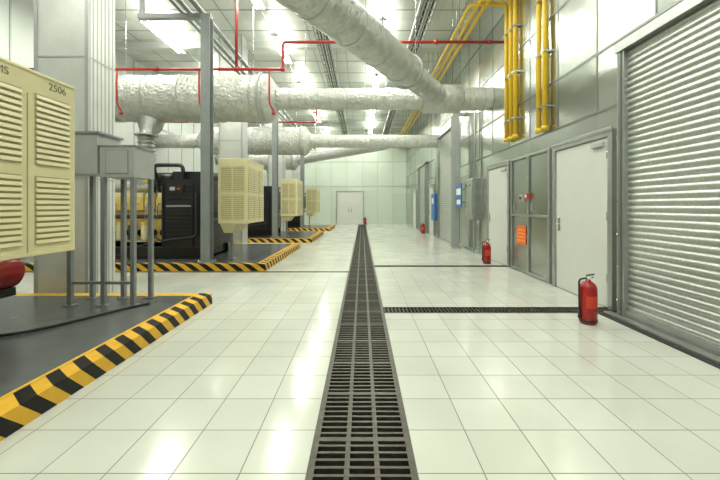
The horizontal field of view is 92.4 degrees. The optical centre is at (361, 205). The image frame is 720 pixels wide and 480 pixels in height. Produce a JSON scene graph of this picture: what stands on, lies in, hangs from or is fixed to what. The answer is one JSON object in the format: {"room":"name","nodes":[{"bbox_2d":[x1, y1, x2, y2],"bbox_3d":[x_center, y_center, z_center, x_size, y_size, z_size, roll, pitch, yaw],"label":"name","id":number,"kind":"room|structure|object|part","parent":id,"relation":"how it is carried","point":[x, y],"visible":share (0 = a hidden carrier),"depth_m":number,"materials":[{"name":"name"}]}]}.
{"room":"generator room","nodes":[
{"label":"generator room","id":0,"kind":"room"},
{"bbox_2d":[0,0,217,241],"bbox_3d":[-9.085,-2.175,11.900,0.230,7.250,29.800,0,0,0],"label":"wall","id":1,"kind":"structure","parent":0,"point":[16,16],"depth_m":12.75,"materials":[{"name":"grey paint"}]},
{"bbox_2d":[115,0,477,131],"bbox_3d":[-2.795,-5.890,11.900,12.810,0.220,30.200,0,0,0],"label":"ceiling","id":2,"kind":"structure","parent":0,"point":[400,14],"depth_m":11.95,"materials":[{"name":"metal"}]},
{"bbox_2d":[139,19,185,53],"bbox_3d":[-6.300,-5.570,11.000,0.240,0.460,2.200,0,0,0],"label":"fluorescent ceiling light","id":3,"kind":"object","parent":2,"relation":"hanging from","point":[180,51],"visible":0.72,"depth_m":10.95,"materials":[{"name":"white paint"}]},
{"bbox_2d":[169,110,316,122],"bbox_3d":[-2.750,-4.633,14.400,12.300,2.335,0.070,0,0,0],"label":"pipe","id":4,"kind":"object","parent":2,"relation":"hanging from","point":[316,110],"visible":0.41,"depth_m":14.37,"materials":[{"name":"metal"}]},
{"bbox_2d":[252,0,264,9],"bbox_3d":[-2.750,-5.570,8.300,0.240,0.460,2.200,0,0,0],"label":"fluorescent ceiling light","id":5,"kind":"object","parent":2,"relation":"hanging from","point":[259,2],"visible":1,"depth_m":9.21,"materials":[{"name":"white paint"}]},
{"bbox_2d":[29,0,502,114],"bbox_3d":[-2.750,-4.010,8.380,12.300,3.580,0.105,0,0,0],"label":"pipe","id":6,"kind":"object","parent":2,"relation":"hanging from","point":[236,68],"visible":0.77,"depth_m":8.35,"materials":[{"name":"metal"}]},
{"bbox_2d":[270,32,291,63],"bbox_3d":[-2.750,-5.570,11.900,0.240,0.460,2.200,0,0,0],"label":"fluorescent ceiling light","id":7,"kind":"object","parent":2,"relation":"hanging from","point":[274,34],"visible":0.91,"depth_m":11.57,"materials":[{"name":"white paint"}]},
{"bbox_2d":[115,42,458,49],"bbox_3d":[-2.795,-5.680,12.200,12.410,0.240,0.180,0,0,0],"label":"ceiling beam","id":8,"kind":"structure","parent":2,"relation":"attached to","point":[118,45],"depth_m":12.18,"materials":[{"name":"white metal"}]},
{"bbox_2d":[154,126,437,155],"bbox_3d":[-2.795,-3.995,15.200,12.410,3.610,1.320,0,0,0],"label":"duct","id":9,"kind":"object","parent":2,"relation":"hanging from","point":[291,140],"visible":0.75,"depth_m":14.93,"materials":[{"name":"grey paint"}]},
{"bbox_2d":[296,81,303,87],"bbox_3d":[-2.750,-5.570,16.100,0.240,0.460,2.200,0,0,0],"label":"fluorescent ceiling light","id":10,"kind":"object","parent":2,"relation":"hanging from","point":[298,82],"visible":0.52,"depth_m":15.18,"materials":[{"name":"white paint"}]},
{"bbox_2d":[215,123,388,170],"bbox_3d":[-3.309,-3.995,19.778,11.811,3.610,3.248,0,0,29],"label":"duct","id":11,"kind":"object","parent":2,"relation":"hanging from","point":[292,161],"visible":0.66,"depth_m":19.58,"materials":[{"name":"grey paint"}]},
{"bbox_2d":[115,0,493,124],"bbox_3d":[-2.795,-3.995,9.200,12.410,3.610,1.320,0,0,0],"label":"duct","id":12,"kind":"object","parent":2,"relation":"hanging from","point":[165,98],"visible":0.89,"depth_m":8.88,"materials":[{"name":"grey paint"}]},
{"bbox_2d":[312,110,320,121],"bbox_3d":[-2.750,-5.570,20.900,0.240,0.460,2.200,0,0,0],"label":"fluorescent ceiling light","id":13,"kind":"object","parent":2,"relation":"hanging from","point":[314,112],"visible":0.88,"depth_m":20.59,"materials":[{"name":"white paint"}]},
{"bbox_2d":[248,123,410,126],"bbox_3d":[-2.795,-5.680,24.200,12.410,0.240,0.180,0,0,0],"label":"ceiling beam","id":14,"kind":"structure","parent":2,"relation":"attached to","point":[252,124],"depth_m":24.18,"materials":[{"name":"white metal"}]},
{"bbox_2d":[312,26,348,134],"bbox_3d":[-1.150,-5.335,12.000,0.480,0.930,29.000,0,0,0],"label":"cable tray","id":15,"kind":"object","parent":2,"relation":"hanging from","point":[324,55],"visible":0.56,"depth_m":12.32,"materials":[{"name":"grey paint"}]},
{"bbox_2d":[275,0,445,105],"bbox_3d":[-2.759,-4.018,4.481,12.545,3.565,3.972,0,0,-27],"label":"duct","id":16,"kind":"object","parent":2,"relation":"hanging from","point":[348,23],"visible":1,"depth_m":5.58,"materials":[{"name":"grey paint"}]},
{"bbox_2d":[370,110,374,118],"bbox_3d":[0.600,-5.570,20.000,0.240,0.460,2.200,0,0,0],"label":"fluorescent ceiling light","id":17,"kind":"object","parent":2,"relation":"hanging from","point":[371,113],"visible":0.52,"depth_m":20.32,"materials":[{"name":"white paint"}]},
{"bbox_2d":[373,73,379,87],"bbox_3d":[0.600,-5.570,15.200,0.240,0.460,2.200,0,0,0],"label":"fluorescent ceiling light","id":18,"kind":"object","parent":2,"relation":"hanging from","point":[376,75],"visible":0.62,"depth_m":14.69,"materials":[{"name":"white paint"}]},
{"bbox_2d":[379,16,386,26],"bbox_3d":[0.600,-5.570,11.000,0.240,0.460,2.200,0,0,0],"label":"fluorescent ceiling light","id":19,"kind":"object","parent":2,"relation":"hanging from","point":[384,18],"visible":0.32,"depth_m":9.93,"materials":[{"name":"white paint"}]},
{"bbox_2d":[382,0,438,134],"bbox_3d":[1.650,-5.385,12.000,0.480,0.830,29.000,0,0,0],"label":"cable tray","id":20,"kind":"object","parent":2,"relation":"hanging from","point":[424,23],"visible":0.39,"depth_m":9.79,"materials":[{"name":"grey paint"}]},
{"bbox_2d":[396,0,508,141],"bbox_3d":[2.933,-3.640,17.295,0.955,4.320,18.810,0,0,0],"label":"gas pipe","id":21,"kind":"object","parent":2,"relation":"hanging from","point":[474,4],"visible":0.91,"depth_m":7.92,"materials":[{"name":"metal"}]},
{"bbox_2d":[402,0,513,139],"bbox_3d":[3.022,-3.640,17.180,0.775,4.320,19.040,0,0,0],"label":"gas pipe","id":22,"kind":"object","parent":2,"relation":"hanging from","point":[510,31],"visible":0.83,"depth_m":7.70,"materials":[{"name":"metal"}]},
{"bbox_2d":[401,0,519,137],"bbox_3d":[3.112,-3.640,17.070,0.595,4.320,19.260,0,0,0],"label":"gas pipe","id":23,"kind":"object","parent":2,"relation":"hanging from","point":[515,25],"visible":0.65,"depth_m":7.49,"materials":[{"name":"metal"}]},
{"bbox_2d":[264,131,405,223],"bbox_3d":[-2.795,-2.175,26.890,12.410,7.250,0.220,0,0,0],"label":"wall","id":24,"kind":"structure","parent":0,"point":[381,175],"depth_m":26.80,"materials":[{"name":"grey paint"}]},
{"bbox_2d":[336,191,363,223],"bbox_3d":[-0.930,0.110,26.745,2.180,2.580,0.110,0,0,0],"label":"door","id":25,"kind":"structure","parent":24,"relation":"in","point":[349,204],"depth_m":26.76,"materials":[{"name":"white paint"}]},
{"bbox_2d":[0,224,719,479],"bbox_3d":[-2.795,1.550,11.900,12.410,0.300,29.800,0,0,0],"label":"floor","id":26,"kind":"structure","parent":0,"point":[233,391],"depth_m":2.68,"materials":[{"name":"white tile"}]},
{"bbox_2d":[0,258,24,298],"bbox_3d":[-5.300,-0.557,2.888,3.400,3.615,2.025,0,0,0],"label":"diesel generator","id":27,"kind":"object","parent":26,"relation":"on","point":[12,272],"visible":0.84,"depth_m":3.68,"materials":[{"name":"red metal"}]},
{"bbox_2d":[0,57,74,260],"bbox_3d":[-3.101,-0.340,2.456,1.038,1.480,1.348,0,0,0],"label":"upper cabinet","id":28,"kind":"object","parent":27,"relation":"attached to","point":[37,110],"visible":1,"depth_m":2.74,"materials":[{"name":"beige metal"}]},
{"bbox_2d":[34,0,115,292],"bbox_3d":[-4.440,-2.200,5.374,0.804,7.200,0.572,0,0,0],"label":"column","id":29,"kind":"structure","parent":26,"relation":"on","point":[74,40],"depth_m":5.10,"materials":[{"name":"grey paint"}]},
{"bbox_2d":[0,302,149,336],"bbox_3d":[-3.531,1.232,3.565,2.261,0.032,0.623,0,0,-30],"label":"cable","id":30,"kind":"object","parent":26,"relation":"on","point":[146,303],"visible":1,"depth_m":3.65,"materials":[{"name":"black rubber"}]},
{"bbox_2d":[0,293,211,440],"bbox_3d":[-5.275,1.323,3.125,6.250,0.153,3.650,0,0,0],"label":"plinth","id":31,"kind":"object","parent":26,"relation":"on","point":[41,369],"visible":1,"depth_m":3.26,"materials":[{"name":"grey paint"}]},
{"bbox_2d":[62,131,156,306],"bbox_3d":[-3.380,0.160,4.510,1.140,2.180,0.460,0,0,0],"label":"stand","id":32,"kind":"object","parent":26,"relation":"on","point":[102,155],"visible":0.91,"depth_m":4.31,"materials":[{"name":"grey paint"}]},
{"bbox_2d":[21,243,299,270],"bbox_3d":[-5.240,1.323,9.510,6.320,0.153,4.180,0,0,0],"label":"plinth","id":33,"kind":"object","parent":26,"relation":"on","point":[249,256],"visible":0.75,"depth_m":7.92,"materials":[{"name":"grey paint"}]},
{"bbox_2d":[115,115,229,258],"bbox_3d":[-5.300,-0.557,8.888,3.400,3.615,2.025,0,0,0],"label":"diesel generator","id":34,"kind":"object","parent":26,"relation":"on","point":[176,194],"visible":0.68,"depth_m":8.18,"materials":[{"name":"black metal"}]},
{"bbox_2d":[137,0,216,263],"bbox_3d":[-4.115,-2.275,7.660,1.670,7.050,0.320,0,0,0],"label":"steel column","id":35,"kind":"structure","parent":26,"relation":"on","point":[206,19],"depth_m":7.56,"materials":[{"name":"silver metal"}]},
{"bbox_2d":[25,271,347,271],"bbox_3d":[-4.600,1.423,7.330,8.600,0.054,0.090,0,0,0],"label":"floor drain grate","id":36,"kind":"object","parent":26,"relation":"in","point":[25,271],"visible":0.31,"depth_m":7.36,"materials":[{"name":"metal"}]},
{"bbox_2d":[218,34,247,242],"bbox_3d":[-4.440,-2.200,11.924,0.804,7.200,0.572,0,0,0],"label":"column","id":37,"kind":"structure","parent":26,"relation":"on","point":[232,136],"depth_m":11.65,"materials":[{"name":"grey paint"}]},
{"bbox_2d":[142,231,323,242],"bbox_3d":[-5.160,1.323,15.300,6.480,0.153,4.200,0,0,0],"label":"plinth","id":38,"kind":"object","parent":26,"relation":"on","point":[292,236],"visible":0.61,"depth_m":13.28,"materials":[{"name":"grey paint"}]},
{"bbox_2d":[214,158,263,258],"bbox_3d":[-3.101,0.085,8.456,1.038,2.330,1.348,0,0,0],"label":"tall cabinet","id":39,"kind":"object","parent":26,"relation":"on","point":[239,187],"visible":0.98,"depth_m":7.80,"materials":[{"name":"beige metal"}]},
{"bbox_3d":[-3.110,0.935,8.230,0.160,0.630,0.160,0,0,0],"label":"support leg","id":40,"kind":"part","parent":39,"relation":"part of","materials":[{"name":"grey paint"}]},
{"bbox_2d":[248,186,280,236],"bbox_3d":[-5.300,-0.557,14.888,3.400,3.615,2.025,0,0,0],"label":"diesel generator","id":41,"kind":"object","parent":26,"relation":"on","point":[263,228],"visible":0.08,"depth_m":13.98,"materials":[{"name":"black metal"}]},
{"bbox_2d":[270,115,279,237],"bbox_3d":[-4.115,-2.275,13.660,1.670,7.050,0.320,0,0,0],"label":"steel column","id":42,"kind":"structure","parent":26,"relation":"on","point":[275,122],"depth_m":13.56,"materials":[{"name":"silver metal"}]},
{"bbox_2d":[268,110,285,230],"bbox_3d":[-4.440,-2.200,18.074,0.804,7.200,0.572,0,0,0],"label":"column","id":43,"kind":"structure","parent":26,"relation":"on","point":[281,158],"depth_m":17.80,"materials":[{"name":"grey paint"}]},
{"bbox_2d":[266,168,299,226],"bbox_3d":[-5.300,-0.557,21.088,3.400,3.615,2.025,0,0,0],"label":"diesel generator","id":44,"kind":"object","parent":26,"relation":"on","point":[295,222],"visible":0.09,"depth_m":20.38,"materials":[{"name":"black metal"}]},
{"bbox_2d":[278,179,302,235],"bbox_3d":[-3.101,0.085,14.456,1.038,2.330,1.348,0,0,0],"label":"tall cabinet","id":45,"kind":"object","parent":26,"relation":"on","point":[290,197],"visible":1,"depth_m":13.80,"materials":[{"name":"beige metal"}]},
{"bbox_2d":[292,123,304,224],"bbox_3d":[-4.440,-2.200,24.174,0.804,7.200,0.572,0,0,0],"label":"column","id":46,"kind":"structure","parent":26,"relation":"on","point":[296,173],"depth_m":23.90,"materials":[{"name":"grey paint"}]},
{"bbox_2d":[299,155,304,227],"bbox_3d":[-4.115,-2.275,19.860,1.670,7.050,0.320,0,0,0],"label":"steel column","id":47,"kind":"structure","parent":26,"relation":"on","point":[301,157],"depth_m":19.76,"materials":[{"name":"silver metal"}]},
{"bbox_2d":[287,225,334,230],"bbox_3d":[-5.100,1.323,21.250,6.600,0.153,3.900,0,0,0],"label":"plinth","id":48,"kind":"object","parent":26,"relation":"on","point":[312,227],"visible":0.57,"depth_m":19.30,"materials":[{"name":"yellow paint"}]},
{"bbox_2d":[304,187,319,226],"bbox_3d":[-3.101,0.085,20.656,1.038,2.330,1.348,0,0,0],"label":"tall cabinet","id":49,"kind":"object","parent":26,"relation":"on","point":[312,198],"visible":0.98,"depth_m":20.00,"materials":[{"name":"beige metal"}]},
{"bbox_2d":[305,225,418,479],"bbox_3d":[0.000,1.446,11.500,0.580,0.099,28.980,0,0,0],"label":"floor drain grate","id":50,"kind":"object","parent":26,"relation":"in","point":[362,432],"visible":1,"depth_m":2.47,"materials":[{"name":"metal"}]},
{"bbox_2d":[420,222,424,233],"bbox_3d":[3.099,1.105,17.600,0.195,0.591,0.195,0,0,40],"label":"fire extinguisher","id":51,"kind":"object","parent":26,"relation":"on","point":[422,226],"visible":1,"depth_m":17.54,"materials":[{"name":"red metal"}]},
{"bbox_2d":[375,265,506,266],"bbox_3d":[1.840,1.423,8.030,3.080,0.054,0.190,0,0,0],"label":"floor drain grate","id":52,"kind":"object","parent":26,"relation":"in","point":[375,265],"visible":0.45,"depth_m":8.02,"materials":[{"name":"metal"}]},
{"bbox_2d":[449,112,464,248],"bbox_3d":[3.167,-0.850,11.500,0.486,4.500,0.352,0,0,0],"label":"steel column","id":53,"kind":"structure","parent":26,"relation":"on","point":[454,116],"depth_m":11.39,"materials":[{"name":"grey metal"}]},
{"bbox_2d":[482,239,490,263],"bbox_3d":[3.039,1.105,8.400,0.195,0.591,0.195,0,0,40],"label":"fire extinguisher","id":54,"kind":"object","parent":26,"relation":"on","point":[486,247],"visible":1,"depth_m":8.33,"materials":[{"name":"red metal"}]},
{"bbox_2d":[384,307,616,312],"bbox_3d":[1.840,1.423,4.645,3.080,0.054,0.260,0,0,0],"label":"floor drain grate","id":55,"kind":"object","parent":26,"relation":"in","point":[386,309],"visible":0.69,"depth_m":4.66,"materials":[{"name":"metal"}]},
{"bbox_2d":[578,274,597,325],"bbox_3d":[2.699,1.105,4.120,0.195,0.591,0.195,0,0,40],"label":"fire extinguisher","id":56,"kind":"object","parent":26,"relation":"on","point":[587,290],"visible":1,"depth_m":4.05,"materials":[{"name":"red metal"}]},
{"bbox_2d":[598,311,719,368],"bbox_3d":[3.155,1.385,3.200,0.170,0.030,2.600,0,0,0],"label":"trim","id":57,"kind":"structure","parent":26,"relation":"on","point":[695,352],"depth_m":3.56,"materials":[{"name":"grey metal"}]},
{"bbox_3d":[-4.115,-2.275,1.660,1.670,7.050,0.320,0,0,0],"label":"steel column","id":58,"kind":"structure","parent":26,"relation":"on","visible":0},
{"bbox_2d":[169,0,310,150],"bbox_3d":[-3.980,-4.290,11.850,0.108,0.103,29.300,0,0,0],"label":"cable conduit","id":59,"kind":"object","parent":58,"relation":"on","point":[173,2],"visible":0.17,"depth_m":8.43,"materials":[{"name":"grey metal"}]},
{"bbox_2d":[176,0,312,150],"bbox_3d":[-3.820,-4.300,11.850,0.135,0.128,29.300,0,0,0],"label":"cable conduit","id":60,"kind":"object","parent":58,"relation":"attached to","point":[186,8],"visible":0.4,"depth_m":9.32,"materials":[{"name":"grey metal"}]},
{"bbox_2d":[189,0,315,150],"bbox_3d":[-3.560,-4.310,11.850,0.162,0.154,29.300,0,0,0],"label":"cable conduit","id":61,"kind":"object","parent":58,"relation":"on","point":[194,3],"visible":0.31,"depth_m":9.03,"materials":[{"name":"grey metal"}]},
{"bbox_2d":[406,0,683,311],"bbox_3d":[3.504,-2.175,11.900,0.212,7.250,29.800,0,0,0],"label":"wall","id":62,"kind":"structure","parent":0,"point":[583,35],"depth_m":6.90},
{"bbox_2d":[413,189,416,228],"bbox_3d":[3.350,0.165,22.050,0.120,2.470,1.320,0,0,0],"label":"door","id":63,"kind":"structure","parent":62,"relation":"in","point":[414,190],"depth_m":21.71,"materials":[{"name":"white paint"}]},
{"bbox_2d":[418,162,427,232],"bbox_3d":[3.330,-0.455,19.000,0.160,3.710,2.120,0,0,0],"label":"roller shutter","id":64,"kind":"object","parent":62,"relation":"attached to","point":[422,168],"visible":0.94,"depth_m":18.73,"materials":[{"name":"metal"}]},
{"bbox_2d":[428,183,434,235],"bbox_3d":[3.350,0.165,16.700,0.120,2.470,1.220,0,0,0],"label":"door","id":65,"kind":"structure","parent":62,"relation":"in","point":[431,186],"depth_m":16.75,"materials":[{"name":"white paint"}]},
{"bbox_2d":[431,150,437,236],"bbox_3d":[3.290,-0.550,15.500,0.240,3.900,0.800,0,0,0],"label":"control box","id":66,"kind":"object","parent":62,"relation":"attached to","point":[434,199],"visible":0.89,"depth_m":15.32,"materials":[{"name":"blue metal"}]},
{"bbox_2d":[437,124,450,243],"bbox_3d":[3.330,-0.806,13.700,0.160,4.412,2.520,0,0,0],"label":"roller shutter","id":67,"kind":"object","parent":62,"relation":"attached to","point":[444,138],"visible":0.65,"depth_m":13.93,"materials":[{"name":"metal"}]},
{"bbox_2d":[406,223,481,254],"bbox_3d":[3.400,1.350,18.100,0.020,0.100,17.400,0,0,0],"label":"baseboard","id":68,"kind":"structure","parent":62,"relation":"attached to","point":[460,245],"depth_m":11.09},
{"bbox_2d":[456,183,464,207],"bbox_3d":[3.228,-0.325,10.900,0.364,0.750,0.600,0,0,0],"label":"notice board","id":69,"kind":"object","parent":62,"relation":"attached to","point":[459,189],"visible":0.86,"depth_m":10.88,"materials":[{"name":"plastic"}]},
{"bbox_2d":[465,111,482,252],"bbox_3d":[3.255,-0.800,10.125,0.310,4.400,0.750,0,0,0],"label":"control box","id":70,"kind":"object","parent":62,"relation":"attached to","point":[473,186],"visible":0.95,"depth_m":9.81,"materials":[{"name":"grey metal"}]},
{"bbox_2d":[486,159,509,266],"bbox_3d":[3.350,0.165,8.565,0.120,2.470,1.450,0,0,0],"label":"door","id":71,"kind":"structure","parent":62,"relation":"in","point":[497,174],"depth_m":8.48,"materials":[{"name":"white paint"}]},
{"bbox_2d":[510,148,551,283],"bbox_3d":[3.385,0.175,7.000,0.050,2.450,1.620,0,0,0],"label":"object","id":72,"kind":"object","parent":62,"relation":"attached to","point":[533,176],"visible":0.98,"depth_m":6.86,"materials":[{"name":"silver metal"}]},
{"bbox_2d":[519,195,523,200],"bbox_3d":[3.355,-0.170,7.250,0.070,0.140,0.100,0,0,0],"label":"light switch","id":73,"kind":"object","parent":72,"relation":"attached to","point":[521,197],"visible":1,"depth_m":7.20,"materials":[{"name":"grey paint"}]},
{"bbox_2d":[516,225,527,244],"bbox_3d":[3.353,0.610,7.245,0.015,0.380,0.510,0,0,0],"label":"warning sign","id":74,"kind":"object","parent":72,"relation":"attached to","point":[521,235],"visible":1,"depth_m":7.24,"materials":[{"name":"orange paint"}]},
{"bbox_2d":[534,0,541,132],"bbox_3d":[3.340,-3.590,6.500,0.140,4.420,0.120,0,0,0],"label":"gas pipe","id":75,"kind":"object","parent":62,"relation":"attached to","point":[538,4],"visible":0.82,"depth_m":6.46,"materials":[{"name":"metal"}]},
{"bbox_2d":[540,0,550,130],"bbox_3d":[3.340,-3.590,6.280,0.140,4.420,0.120,0,0,0],"label":"gas pipe","id":76,"kind":"object","parent":62,"relation":"attached to","point":[545,50],"visible":1,"depth_m":6.25,"materials":[{"name":"metal"}]},
{"bbox_2d":[550,126,616,310],"bbox_3d":[3.350,0.165,5.340,0.120,2.470,1.500,0,0,0],"label":"door","id":77,"kind":"structure","parent":62,"relation":"in","point":[584,172],"depth_m":5.17,"materials":[{"name":"white paint"}]},
{"bbox_2d":[615,0,719,356],"bbox_3d":[3.330,-0.338,3.240,0.160,3.476,2.400,0,0,0],"label":"roller shutter","id":78,"kind":"object","parent":62,"relation":"attached to","point":[668,70],"visible":1,"depth_m":3.71,"materials":[{"name":"metal"}]}
]}

